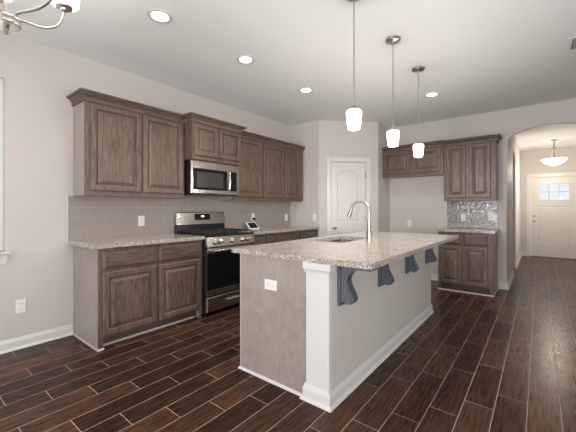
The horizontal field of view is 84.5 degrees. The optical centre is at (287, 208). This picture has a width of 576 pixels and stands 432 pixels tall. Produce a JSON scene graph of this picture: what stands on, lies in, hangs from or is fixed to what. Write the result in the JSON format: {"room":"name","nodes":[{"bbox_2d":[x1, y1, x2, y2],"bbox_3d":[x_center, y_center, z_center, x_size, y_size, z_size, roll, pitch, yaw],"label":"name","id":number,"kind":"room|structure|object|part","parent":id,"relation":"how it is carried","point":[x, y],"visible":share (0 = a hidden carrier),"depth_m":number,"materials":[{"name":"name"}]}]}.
{"room":"kitchen","nodes":[
{"label":"kitchen","id":0,"kind":"room"},
{"bbox_2d":[0,30,289,340],"bbox_3d":[-2.546,-0.144,2.703,0.150,2.751,8.310,0,0,38],"label":"wall","id":1,"kind":"structure","parent":0,"point":[38,78],"depth_m":2.95,"materials":[{"name":"grey paint"}]},
{"bbox_2d":[0,78,10,263],"bbox_3d":[-2.769,-0.327,2.344,0.145,1.593,1.082,0,0,38],"label":"window","id":2,"kind":"structure","parent":1,"relation":"in","point":[3,254],"depth_m":2.73,"materials":[{"name":"white paint"}]},
{"bbox_3d":[-2.799,-0.379,2.367,0.070,1.488,1.010,0,0,38],"label":"frame","id":3,"kind":"part","parent":2,"relation":"part of","materials":[{"name":"white paint"}]},
{"bbox_3d":[-2.742,0.377,2.322,0.075,0.024,1.082,0,0,38],"label":"sill","id":4,"kind":"part","parent":2,"relation":"part of","materials":[{"name":"white paint"}]},
{"bbox_2d":[15,299,25,313],"bbox_3d":[-2.363,0.861,2.804,0.009,0.117,0.072,0,0,38],"label":"wall outlet","id":5,"kind":"object","parent":1,"relation":"attached to","point":[20,305],"visible":1,"depth_m":2.80,"materials":[{"name":"white plastic"}]},
{"bbox_2d":[0,324,72,353],"bbox_3d":[-3.536,1.180,1.310,0.028,0.102,4.597,0,0,38],"label":"baseboard","id":6,"kind":"structure","parent":1,"relation":"attached to","point":[21,342],"depth_m":2.88,"materials":[{"name":"white paint"}]},
{"bbox_2d":[66,87,184,198],"bbox_3d":[-1.667,-0.612,3.397,0.362,0.967,1.103,0,0,38],"label":"upper cabinet","id":7,"kind":"object","parent":1,"relation":"attached to","point":[122,147],"visible":0.97,"depth_m":3.19,"materials":[{"name":"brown wood"}]},
{"bbox_3d":[-1.694,-0.583,3.147,0.020,0.820,0.484,0,0,38],"label":"door","id":8,"kind":"part","parent":7,"relation":"part of","materials":[{"name":"brown wood"}]},
{"bbox_3d":[-1.668,-1.050,3.396,0.362,0.090,1.102,0,0,38],"label":"crown moulding","id":9,"kind":"part","parent":7,"relation":"part of","materials":[{"name":"brown wood"}]},
{"bbox_3d":[-1.384,-0.583,3.538,0.020,0.820,0.478,0,0,38],"label":"door","id":10,"kind":"part","parent":7,"relation":"part of","materials":[{"name":"brown wood"}]},
{"bbox_2d":[67,196,289,240],"bbox_3d":[-1.053,-0.130,4.453,0.010,0.878,3.510,0,0,38],"label":"backsplash","id":11,"kind":"structure","parent":1,"relation":"attached to","point":[88,217],"depth_m":3.72,"materials":[{"name":"grey tile"}]},
{"bbox_3d":[-2.142,0.090,3.081,0.010,0.436,0.007,0,0,38],"label":"edge trim","id":12,"kind":"part","parent":11,"relation":"part of","materials":[{"name":"white paint"}]},
{"bbox_2d":[138,216,144,225],"bbox_3d":[-1.684,0.139,3.644,0.009,0.117,0.072,0,0,38],"label":"wall outlet","id":13,"kind":"object","parent":11,"relation":"attached to","point":[141,219],"visible":1,"depth_m":3.64,"materials":[{"name":"white plastic"}]},
{"bbox_2d":[183,112,246,165],"bbox_3d":[-1.026,-0.838,4.075,0.521,0.514,0.869,0,0,38],"label":"upper cabinet","id":14,"kind":"object","parent":1,"relation":"attached to","point":[208,139],"visible":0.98,"depth_m":3.85,"materials":[{"name":"brown wood"}]},
{"bbox_3d":[-0.972,-0.809,3.799,0.020,0.367,0.342,0,0,38],"label":"door","id":15,"kind":"part","parent":14,"relation":"part of","materials":[{"name":"brown wood"}]},
{"bbox_2d":[184,159,238,196],"bbox_3d":[-1.039,-0.374,4.109,0.438,0.408,0.750,0,0,38],"label":"microwave","id":16,"kind":"object","parent":14,"relation":"attached to","point":[201,178],"visible":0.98,"depth_m":3.93,"materials":[{"name":"silver metal"}]},
{"bbox_3d":[-0.951,-0.358,3.929,0.003,0.255,0.518,0,0,38],"label":"door glass","id":17,"kind":"part","parent":16,"relation":"part of","materials":[{"name":"black glass"}]},
{"bbox_3d":[-0.761,-0.356,4.140,0.042,0.265,0.020,0,0,38],"label":"handle","id":18,"kind":"part","parent":16,"relation":"part of","materials":[{"name":"silver metal"}]},
{"bbox_3d":[-0.884,-1.050,3.962,0.159,0.090,0.869,0,0,38],"label":"crown moulding","id":19,"kind":"part","parent":14,"relation":"part of","materials":[{"name":"brown wood"}]},
{"bbox_3d":[-0.874,-0.793,3.954,0.019,0.424,0.755,0,0,38],"label":"frame","id":20,"kind":"part","parent":14,"relation":"part of","materials":[{"name":"brown wood"}]},
{"bbox_3d":[-0.746,-0.809,4.084,0.020,0.367,0.346,0,0,38],"label":"door","id":21,"kind":"part","parent":14,"relation":"part of","materials":[{"name":"brown wood"}]},
{"bbox_2d":[219,130,264,200],"bbox_3d":[-0.672,-0.612,4.649,0.361,0.967,0.583,0,0,38],"label":"upper cabinet","id":22,"kind":"object","parent":1,"relation":"attached to","point":[250,169],"visible":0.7,"depth_m":4.58,"materials":[{"name":"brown wood"}]},
{"bbox_3d":[-0.583,-0.567,4.579,0.019,0.877,0.583,0,0,38],"label":"frame","id":23,"kind":"part","parent":22,"relation":"part of","materials":[{"name":"brown wood"}]},
{"bbox_3d":[-0.564,-0.583,4.570,0.020,0.820,0.533,0,0,38],"label":"door","id":24,"kind":"part","parent":22,"relation":"part of","materials":[{"name":"brown wood"}]},
{"bbox_3d":[-0.553,-1.050,4.555,0.057,0.090,0.582,0,0,38],"label":"crown moulding","id":25,"kind":"part","parent":22,"relation":"part of","materials":[{"name":"brown wood"}]},
{"bbox_2d":[257,136,304,201],"bbox_3d":[-0.163,-0.612,5.292,0.361,0.967,1.055,0,0,38],"label":"upper cabinet","id":26,"kind":"object","parent":1,"relation":"attached to","point":[282,161],"visible":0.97,"depth_m":5.15,"materials":[{"name":"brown wood"}]},
{"bbox_3d":[-0.219,-0.583,5.005,0.020,0.820,0.488,0,0,38],"label":"door","id":27,"kind":"part","parent":26,"relation":"part of","materials":[{"name":"brown wood"}]},
{"bbox_3d":[-0.043,-1.050,5.197,0.057,0.090,1.055,0,0,38],"label":"crown moulding","id":28,"kind":"part","parent":26,"relation":"part of","materials":[{"name":"brown wood"}]},
{"bbox_3d":[0.098,-0.583,5.405,0.020,0.820,0.484,0,0,38],"label":"door","id":29,"kind":"part","parent":26,"relation":"part of","materials":[{"name":"brown wood"}]},
{"bbox_2d":[0,256,575,431],"bbox_3d":[2.227,1.281,2.642,7.700,0.100,14.150,0,0,38],"label":"floor","id":30,"kind":"structure","parent":0,"point":[506,361],"depth_m":2.27,"materials":[{"name":"brown wood"}]},
{"bbox_2d":[73,240,201,351],"bbox_3d":[-1.539,0.787,3.343,0.630,0.888,1.089,0,0,38],"label":"base cabinet","id":31,"kind":"object","parent":30,"relation":"on","point":[120,293],"visible":0.98,"depth_m":3.02,"materials":[{"name":"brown wood"}]},
{"bbox_3d":[-1.458,0.455,2.954,0.020,0.157,0.495,0,0,38],"label":"drawer","id":32,"kind":"part","parent":31,"relation":"part of","materials":[{"name":"brown wood"}]},
{"bbox_3d":[-1.458,0.836,2.954,0.020,0.554,0.495,0,0,38],"label":"door","id":33,"kind":"part","parent":31,"relation":"part of","materials":[{"name":"brown wood"}]},
{"bbox_3d":[-1.555,1.223,3.329,0.622,0.016,1.047,0,0,38],"label":"shoe moulding","id":34,"kind":"part","parent":31,"relation":"part of","materials":[{"name":"beige paint"}]},
{"bbox_2d":[68,234,204,248],"bbox_3d":[-1.538,0.326,3.329,0.647,0.034,1.127,0,0,38],"label":"countertop","id":35,"kind":"structure","parent":31,"relation":"on","point":[101,243],"depth_m":3.10,"materials":[{"name":"stone"}]},
{"bbox_3d":[-1.133,0.455,3.363,0.020,0.157,0.495,0,0,38],"label":"drawer","id":36,"kind":"part","parent":31,"relation":"part of","materials":[{"name":"brown wood"}]},
{"bbox_3d":[-1.133,0.836,3.363,0.020,0.554,0.495,0,0,38],"label":"door","id":37,"kind":"part","parent":31,"relation":"part of","materials":[{"name":"brown wood"}]},
{"bbox_2d":[174,212,254,316],"bbox_3d":[-0.903,0.636,4.044,0.730,1.190,0.772,0,0,38],"label":"range","id":38,"kind":"object","parent":30,"relation":"on","point":[220,265],"visible":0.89,"depth_m":3.80,"materials":[{"name":"silver metal"}]},
{"bbox_2d":[174,231,253,237],"bbox_3d":[-0.936,0.316,4.071,0.640,0.020,0.768,0,0,38],"label":"cooktop","id":39,"kind":"object","parent":38,"relation":"in","point":[230,234],"depth_m":3.90,"materials":[{"name":"black metal"}]},
{"bbox_3d":[-0.686,1.090,3.872,0.036,0.162,0.760,0,0,38],"label":"storage drawer","id":40,"kind":"part","parent":38,"relation":"part of","materials":[{"name":"silver metal"}]},
{"bbox_3d":[-0.672,0.962,3.861,0.004,0.062,0.760,0,0,38],"label":"rail","id":41,"kind":"part","parent":38,"relation":"part of","materials":[{"name":"silver metal"}]},
{"bbox_3d":[-0.687,0.720,3.873,0.034,0.553,0.764,0,0,38],"label":"oven door","id":42,"kind":"part","parent":38,"relation":"part of","materials":[{"name":"black glass"}]},
{"bbox_3d":[-0.683,0.382,3.870,0.044,0.109,0.768,0,0,38],"label":"control panel","id":43,"kind":"part","parent":38,"relation":"part of","materials":[{"name":"silver metal"}]},
{"bbox_3d":[-0.672,0.479,3.861,0.004,0.060,0.760,0,0,38],"label":"rail","id":44,"kind":"part","parent":38,"relation":"part of","materials":[{"name":"silver metal"}]},
{"bbox_3d":[-0.643,0.479,3.838,0.067,0.034,0.668,0,0,38],"label":"door handle","id":45,"kind":"part","parent":38,"relation":"part of","materials":[{"name":"silver metal"}]},
{"bbox_2d":[253,233,275,244],"bbox_3d":[-0.553,0.787,4.583,0.630,0.888,0.497,0,0,38],"label":"base cabinet","id":46,"kind":"object","parent":30,"relation":"on","point":[271,237],"visible":0.14,"depth_m":4.41,"materials":[{"name":"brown wood"}]},
{"bbox_3d":[-0.386,0.455,4.304,0.020,0.157,0.208,0,0,38],"label":"drawer","id":47,"kind":"part","parent":46,"relation":"part of","materials":[{"name":"brown wood"}]},
{"bbox_3d":[-0.242,0.455,4.486,0.020,0.157,0.208,0,0,38],"label":"drawer","id":48,"kind":"part","parent":46,"relation":"part of","materials":[{"name":"brown wood"}]},
{"bbox_2d":[276,229,317,241],"bbox_3d":[-0.059,0.787,5.206,0.630,0.888,1.088,0,0,38],"label":"base cabinet","id":49,"kind":"object","parent":30,"relation":"on","point":[304,234],"visible":0.15,"depth_m":4.94,"materials":[{"name":"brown wood"}]},
{"bbox_2d":[244,226,319,234],"bbox_3d":[-0.207,0.326,5.006,0.647,0.034,1.590,0,0,38],"label":"countertop","id":50,"kind":"structure","parent":49,"relation":"on","point":[265,230],"depth_m":4.87,"materials":[{"name":"stone"}]},
{"bbox_2d":[246,222,258,228],"bbox_3d":[-0.544,0.257,4.847,0.098,0.106,0.230,0,0,32],"label":"tablet","id":51,"kind":"object","parent":50,"relation":"on","point":[251,225],"visible":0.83,"depth_m":4.83,"materials":[{"name":"white plastic"}]},
{"bbox_3d":[0.012,0.455,4.805,0.020,0.157,0.500,0,0,38],"label":"drawer","id":52,"kind":"part","parent":49,"relation":"part of","materials":[{"name":"brown wood"}]},
{"bbox_3d":[0.340,0.455,5.218,0.020,0.157,0.505,0,0,38],"label":"drawer","id":53,"kind":"part","parent":49,"relation":"part of","materials":[{"name":"brown wood"}]},
{"bbox_2d":[238,242,448,412],"bbox_3d":[0.757,0.787,3.045,1.055,0.888,2.396,0,0,38],"label":"kitchen island","id":54,"kind":"object","parent":30,"relation":"on","point":[325,329],"visible":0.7,"depth_m":2.23,"materials":[{"name":"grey wood"}]},
{"bbox_3d":[-0.122,1.223,2.275,0.635,0.016,0.054,0,0,38],"label":"shoe moulding","id":55,"kind":"part","parent":54,"relation":"part of","materials":[{"name":"white paint"}]},
{"bbox_2d":[265,279,276,290],"bbox_3d":[-0.124,0.541,2.254,0.115,0.072,0.009,0,0,38],"label":"wall outlet","id":56,"kind":"object","parent":54,"relation":"attached to","point":[269,284],"visible":1,"depth_m":2.25,"materials":[{"name":"white plastic"}]},
{"bbox_3d":[-0.120,0.787,2.265,0.615,0.888,0.012,0,0,38],"label":"panel","id":57,"kind":"part","parent":54,"relation":"part of","materials":[{"name":"grey wood"}]},
{"bbox_3d":[0.199,0.787,2.028,0.175,0.888,0.054,0,0,38],"label":"post","id":58,"kind":"part","parent":54,"relation":"part of","materials":[{"name":"white paint"}]},
{"bbox_3d":[0.351,0.484,2.061,0.018,0.280,0.092,0,0,38],"label":"mounting plate","id":59,"kind":"part","parent":54,"relation":"part of","materials":[{"name":"grey metal"}]},
{"bbox_2d":[232,231,458,269],"bbox_3d":[0.771,0.326,3.099,1.164,0.034,2.448,0,0,38],"label":"island countertop","id":60,"kind":"structure","parent":54,"relation":"on","point":[384,248],"depth_m":2.50,"materials":[{"name":"stone"}]},
{"bbox_2d":[324,239,354,242],"bbox_3d":[0.544,0.439,3.257,0.390,0.190,0.660,0,0,38],"label":"sink","id":61,"kind":"object","parent":60,"relation":"in","point":[336,240],"visible":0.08,"depth_m":3.56,"materials":[{"name":"silver metal"}]},
{"bbox_2d":[347,200,372,240],"bbox_3d":[0.720,0.111,3.145,0.265,0.395,0.120,0,0,38],"label":"faucet","id":62,"kind":"object","parent":60,"relation":"on","point":[369,231],"visible":1,"depth_m":3.05,"materials":[{"name":"silver metal"}]},
{"bbox_3d":[0.709,-0.011,3.115,0.209,0.151,0.023,0,0,38],"label":"spout","id":63,"kind":"part","parent":62,"relation":"part of","materials":[{"name":"silver metal"}]},
{"bbox_3d":[0.910,1.180,2.922,0.234,0.102,2.396,0,0,38],"label":"baseboard","id":64,"kind":"part","parent":54,"relation":"part of","materials":[{"name":"white paint"}]},
{"bbox_3d":[0.753,0.484,2.567,0.018,0.280,0.092,0,0,38],"label":"mounting plate","id":65,"kind":"part","parent":54,"relation":"part of","materials":[{"name":"grey metal"}]},
{"bbox_3d":[1.160,0.484,3.080,0.018,0.280,0.092,0,0,38],"label":"mounting plate","id":66,"kind":"part","parent":54,"relation":"part of","materials":[{"name":"blue stone"}]},
{"bbox_3d":[1.586,0.484,3.617,0.018,0.280,0.092,0,0,38],"label":"mounting plate","id":67,"kind":"part","parent":54,"relation":"part of","materials":[{"name":"blue stone"}]},
{"bbox_2d":[437,231,498,296],"bbox_3d":[2.779,0.787,4.894,0.740,0.888,0.630,0,0,38],"label":"base cabinet","id":68,"kind":"object","parent":30,"relation":"on","point":[468,263],"visible":0.94,"depth_m":4.64,"materials":[{"name":"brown wood"}]},
{"bbox_3d":[2.446,0.455,4.768,0.292,0.157,0.020,0,0,38],"label":"drawer","id":69,"kind":"part","parent":68,"relation":"part of","materials":[{"name":"brown wood"}]},
{"bbox_3d":[2.446,0.836,4.768,0.292,0.554,0.020,0,0,38],"label":"door","id":70,"kind":"part","parent":68,"relation":"part of","materials":[{"name":"brown wood"}]},
{"bbox_2d":[436,227,499,233],"bbox_3d":[2.772,0.326,4.888,0.762,0.034,0.647,0,0,38],"label":"countertop","id":71,"kind":"structure","parent":68,"relation":"on","point":[445,229],"depth_m":4.75,"materials":[{"name":"stone"}]},
{"bbox_3d":[2.781,1.223,4.898,0.740,0.016,0.622,0,0,38],"label":"shoe moulding","id":72,"kind":"part","parent":68,"relation":"part of","materials":[{"name":"beige paint"}]},
{"bbox_3d":[2.700,0.455,4.567,0.300,0.157,0.020,0,0,38],"label":"drawer","id":73,"kind":"part","parent":68,"relation":"part of","materials":[{"name":"brown wood"}]},
{"bbox_3d":[2.700,0.836,4.567,0.300,0.554,0.020,0,0,38],"label":"door","id":74,"kind":"part","parent":68,"relation":"part of","materials":[{"name":"brown wood"}]},
{"bbox_2d":[0,0,575,150],"bbox_3d":[2.227,-1.570,2.642,7.700,0.100,14.150,0,0,38],"label":"ceiling","id":75,"kind":"structure","parent":0,"point":[480,56],"depth_m":3.08,"materials":[{"name":"white paint"}]},
{"bbox_2d":[0,0,79,34],"bbox_3d":[-1.395,-1.185,1.565,0.655,0.670,0.679,0,0,38],"label":"chandelier","id":76,"kind":"object","parent":75,"relation":"hanging from","point":[65,6],"visible":1,"depth_m":1.57,"materials":[{"name":"silver metal"}]},
{"bbox_3d":[-1.376,-1.209,1.548,0.124,0.620,0.124,0,0,38],"label":"stem","id":77,"kind":"part","parent":76,"relation":"part of","materials":[{"name":"silver metal"}]},
{"bbox_3d":[-1.213,-1.031,1.539,0.239,0.195,0.012,0,0,3],"label":"arm","id":78,"kind":"part","parent":76,"relation":"part of","materials":[{"name":"silver metal"}]},
{"bbox_3d":[-1.317,-1.031,1.700,0.012,0.195,0.239,0,0,21],"label":"arm","id":79,"kind":"part","parent":76,"relation":"part of","materials":[{"name":"silver metal"}]},
{"bbox_3d":[-1.275,-1.222,1.806,0.152,0.128,0.152,0,0,38],"label":"lamp shade","id":80,"kind":"part","parent":76,"relation":"part of","materials":[{"name":"white glass"}]},
{"bbox_2d":[147,8,172,23],"bbox_3d":[-1.010,-1.515,2.498,0.188,0.010,0.188,0,0,38],"label":"recessed light","id":81,"kind":"object","parent":75,"relation":"in","point":[158,15],"visible":1,"depth_m":2.49,"materials":[{"name":"white paint"}]},
{"bbox_2d":[236,55,254,63],"bbox_3d":[-0.431,-1.515,3.227,0.188,0.010,0.188,0,0,38],"label":"recessed light","id":82,"kind":"object","parent":75,"relation":"in","point":[243,59],"visible":1,"depth_m":3.21,"materials":[{"name":"white paint"}]},
{"bbox_2d":[298,87,312,92],"bbox_3d":[0.228,-1.515,4.057,0.188,0.010,0.188,0,0,38],"label":"recessed light","id":83,"kind":"object","parent":75,"relation":"in","point":[304,89],"visible":1,"depth_m":4.05,"materials":[{"name":"white paint"}]},
{"bbox_2d":[346,0,361,130],"bbox_3d":[0.467,-1.040,2.243,0.128,0.958,0.128,0,0,38],"label":"pendant light","id":84,"kind":"object","parent":75,"relation":"hanging from","point":[353,115],"visible":1,"depth_m":2.23,"materials":[{"name":"white glass"}]},
{"bbox_3d":[0.467,-1.103,2.243,0.009,0.746,0.009,0,0,38],"label":"rod","id":85,"kind":"part","parent":84,"relation":"part of","materials":[{"name":"silver metal"}]},
{"bbox_3d":[0.467,-0.631,2.243,0.109,0.140,0.109,0,0,38],"label":"lamp shade","id":86,"kind":"part","parent":84,"relation":"part of","materials":[{"name":"white glass"}]},
{"bbox_2d":[386,35,400,146],"bbox_3d":[0.941,-1.040,2.840,0.128,0.958,0.128,0,0,38],"label":"pendant light","id":87,"kind":"object","parent":75,"relation":"hanging from","point":[392,135],"visible":1,"depth_m":2.81,"materials":[{"name":"white glass"}]},
{"bbox_3d":[0.941,-0.631,2.840,0.109,0.140,0.109,0,0,38],"label":"lamp shade","id":88,"kind":"part","parent":87,"relation":"part of","materials":[{"name":"white glass"}]},
{"bbox_3d":[0.941,-1.103,2.840,0.009,0.746,0.009,0,0,38],"label":"rod","id":89,"kind":"part","parent":87,"relation":"part of","materials":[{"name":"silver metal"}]},
{"bbox_2d":[412,66,424,157],"bbox_3d":[1.412,-1.040,3.433,0.128,0.958,0.128,0,0,38],"label":"pendant light","id":90,"kind":"object","parent":75,"relation":"hanging from","point":[418,148],"visible":1,"depth_m":3.41,"materials":[{"name":"white glass"}]},
{"bbox_3d":[1.412,-1.103,3.433,0.009,0.746,0.009,0,0,38],"label":"rod","id":91,"kind":"part","parent":90,"relation":"part of","materials":[{"name":"silver metal"}]},
{"bbox_3d":[1.412,-0.631,3.433,0.109,0.140,0.109,0,0,38],"label":"lamp shade","id":92,"kind":"part","parent":90,"relation":"part of","materials":[{"name":"white glass"}]},
{"bbox_2d":[424,92,439,97],"bbox_3d":[1.914,-1.515,4.214,0.188,0.010,0.188,0,0,38],"label":"recessed light","id":93,"kind":"object","parent":75,"relation":"in","point":[431,94],"visible":1,"depth_m":4.20,"materials":[{"name":"white paint"}]},
{"bbox_2d":[541,139,567,165],"bbox_3d":[5.838,-1.227,6.958,0.452,0.584,0.452,0,0,38],"label":"hall light","id":94,"kind":"object","parent":75,"relation":"hanging from","point":[554,161],"visible":1,"depth_m":6.89,"materials":[{"name":"white glass"}]},
{"bbox_3d":[5.838,-1.422,6.958,0.130,0.194,0.130,0,0,38],"label":"canopy stem","id":95,"kind":"part","parent":94,"relation":"part of","materials":[{"name":"silver metal"}]},
{"bbox_3d":[5.838,-1.024,6.958,0.452,0.132,0.452,0,0,38],"label":"lamp shade","id":96,"kind":"part","parent":94,"relation":"part of","materials":[{"name":"white glass"}]},
{"bbox_2d":[566,36,575,51],"bbox_3d":[2.732,-1.511,2.829,0.360,0.016,0.310,0,0,38],"label":"ceiling vent","id":97,"kind":"object","parent":75,"relation":"in","point":[571,46],"visible":1,"depth_m":2.92,"materials":[{"name":"white plastic"}]},
{"bbox_2d":[290,120,318,236],"bbox_3d":[0.312,-0.144,5.675,0.630,2.751,0.100,0,0,38],"label":"wall","id":98,"kind":"structure","parent":0,"point":[306,135],"depth_m":5.57,"materials":[{"name":"grey paint"}]},
{"bbox_2d":[319,120,377,236],"bbox_3d":[1.050,-0.144,5.550,1.062,2.751,0.100,0,0,-7],"label":"wall","id":99,"kind":"structure","parent":0,"point":[335,139],"depth_m":5.49,"materials":[{"name":"grey paint"}]},
{"bbox_2d":[327,157,370,235],"bbox_3d":[1.048,0.170,5.521,0.782,2.122,0.159,0,0,-7],"label":"door","id":100,"kind":"structure","parent":99,"relation":"in","point":[348,178],"depth_m":5.51,"materials":[{"name":"white paint"}]},
{"bbox_2d":[378,122,389,231],"bbox_3d":[1.711,-0.144,5.802,0.100,2.751,0.536,0,0,38],"label":"wall","id":101,"kind":"structure","parent":0,"point":[383,183],"depth_m":5.71,"materials":[{"name":"grey paint"}]},
{"bbox_2d":[390,98,575,286],"bbox_3d":[4.272,-0.144,4.188,6.119,2.751,0.120,0,0,38],"label":"wall","id":102,"kind":"structure","parent":0,"point":[420,200],"depth_m":5.29,"materials":[{"name":"grey paint"}]},
{"bbox_2d":[381,140,443,178],"bbox_3d":[2.185,-0.830,5.510,1.003,0.531,0.401,0,0,38],"label":"upper cabinet","id":103,"kind":"object","parent":102,"relation":"attached to","point":[399,161],"visible":0.94,"depth_m":5.38,"materials":[{"name":"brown wood"}]},
{"bbox_3d":[1.896,-0.801,5.544,0.452,0.384,0.020,0,0,38],"label":"door","id":104,"kind":"part","parent":103,"relation":"part of","materials":[{"name":"brown wood"}]},
{"bbox_3d":[2.079,-1.050,5.376,1.003,0.090,0.057,0,0,38],"label":"crown moulding","id":105,"kind":"part","parent":103,"relation":"part of","materials":[{"name":"brown wood"}]},
{"bbox_3d":[2.281,-0.801,5.238,0.452,0.384,0.020,0,0,38],"label":"door","id":106,"kind":"part","parent":103,"relation":"part of","materials":[{"name":"brown wood"}]},
{"bbox_2d":[431,274,437,280],"bbox_3d":[2.143,1.180,5.472,0.987,0.102,0.516,0,0,38],"label":"baseboard","id":107,"kind":"structure","parent":102,"relation":"attached to","point":[433,276],"depth_m":5.48,"materials":[{"name":"white paint"}]},
{"bbox_2d":[443,133,501,200],"bbox_3d":[2.890,-0.612,4.977,0.761,0.967,0.362,0,0,38],"label":"upper cabinet","id":108,"kind":"object","parent":102,"relation":"attached to","point":[470,163],"visible":1,"depth_m":4.87,"materials":[{"name":"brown wood"}]},
{"bbox_3d":[2.646,-0.583,4.999,0.281,0.820,0.020,0,0,38],"label":"door","id":109,"kind":"part","parent":108,"relation":"part of","materials":[{"name":"brown wood"}]},
{"bbox_3d":[2.890,-1.050,4.977,0.761,0.090,0.362,0,0,38],"label":"crown moulding","id":110,"kind":"part","parent":108,"relation":"part of","materials":[{"name":"brown wood"}]},
{"bbox_3d":[2.897,-0.583,4.800,0.288,0.820,0.020,0,0,38],"label":"door","id":111,"kind":"part","parent":108,"relation":"part of","materials":[{"name":"brown wood"}]},
{"bbox_2d":[447,201,498,228],"bbox_3d":[2.977,0.090,5.133,0.722,0.436,0.010,0,0,38],"label":"backsplash","id":112,"kind":"structure","parent":102,"relation":"attached to","point":[476,212],"depth_m":5.12,"materials":[{"name":"tile"}]},
{"bbox_2d":[461,214,465,220],"bbox_3d":[2.876,0.141,5.200,0.072,0.117,0.009,0,0,38],"label":"wall outlet","id":113,"kind":"object","parent":112,"relation":"attached to","point":[463,216],"visible":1,"depth_m":5.20,"materials":[{"name":"white plastic"}]},
{"bbox_2d":[488,213,496,220],"bbox_3d":[3.191,0.131,4.950,0.118,0.117,0.009,0,0,38],"label":"light switch","id":114,"kind":"object","parent":112,"relation":"attached to","point":[491,217],"visible":1,"depth_m":4.95,"materials":[{"name":"white plastic"}]},
{"bbox_2d":[507,136,520,280],"bbox_3d":[4.730,-0.144,6.699,0.130,2.751,4.383,0,0,38],"label":"wall","id":115,"kind":"structure","parent":0,"point":[514,153],"depth_m":6.57,"materials":[{"name":"grey paint"}]},
{"bbox_2d":[498,270,514,289],"bbox_3d":[3.738,1.180,5.406,0.131,0.102,1.421,0,0,38],"label":"baseboard","id":116,"kind":"structure","parent":115,"relation":"attached to","point":[502,285],"depth_m":4.89,"materials":[{"name":"white paint"}]},
{"bbox_2d":[515,252,526,267],"bbox_3d":[5.478,1.180,7.422,0.142,0.102,2.320,0,0,38],"label":"baseboard","id":117,"kind":"structure","parent":115,"relation":"attached to","point":[521,254],"depth_m":7.69,"materials":[{"name":"white paint"}]},
{"bbox_2d":[521,146,575,251],"bbox_3d":[6.097,-0.144,8.507,3.570,2.751,0.150,0,0,38],"label":"wall","id":118,"kind":"structure","parent":0,"point":[531,163],"depth_m":8.17,"materials":[{"name":"grey paint"}]},
{"bbox_2d":[527,172,575,259],"bbox_3d":[6.695,0.169,7.985,1.085,2.125,0.164,0,0,38],"label":"door","id":119,"kind":"structure","parent":118,"relation":"in","point":[551,224],"depth_m":8.00,"materials":[{"name":"white paint"}]}
]}

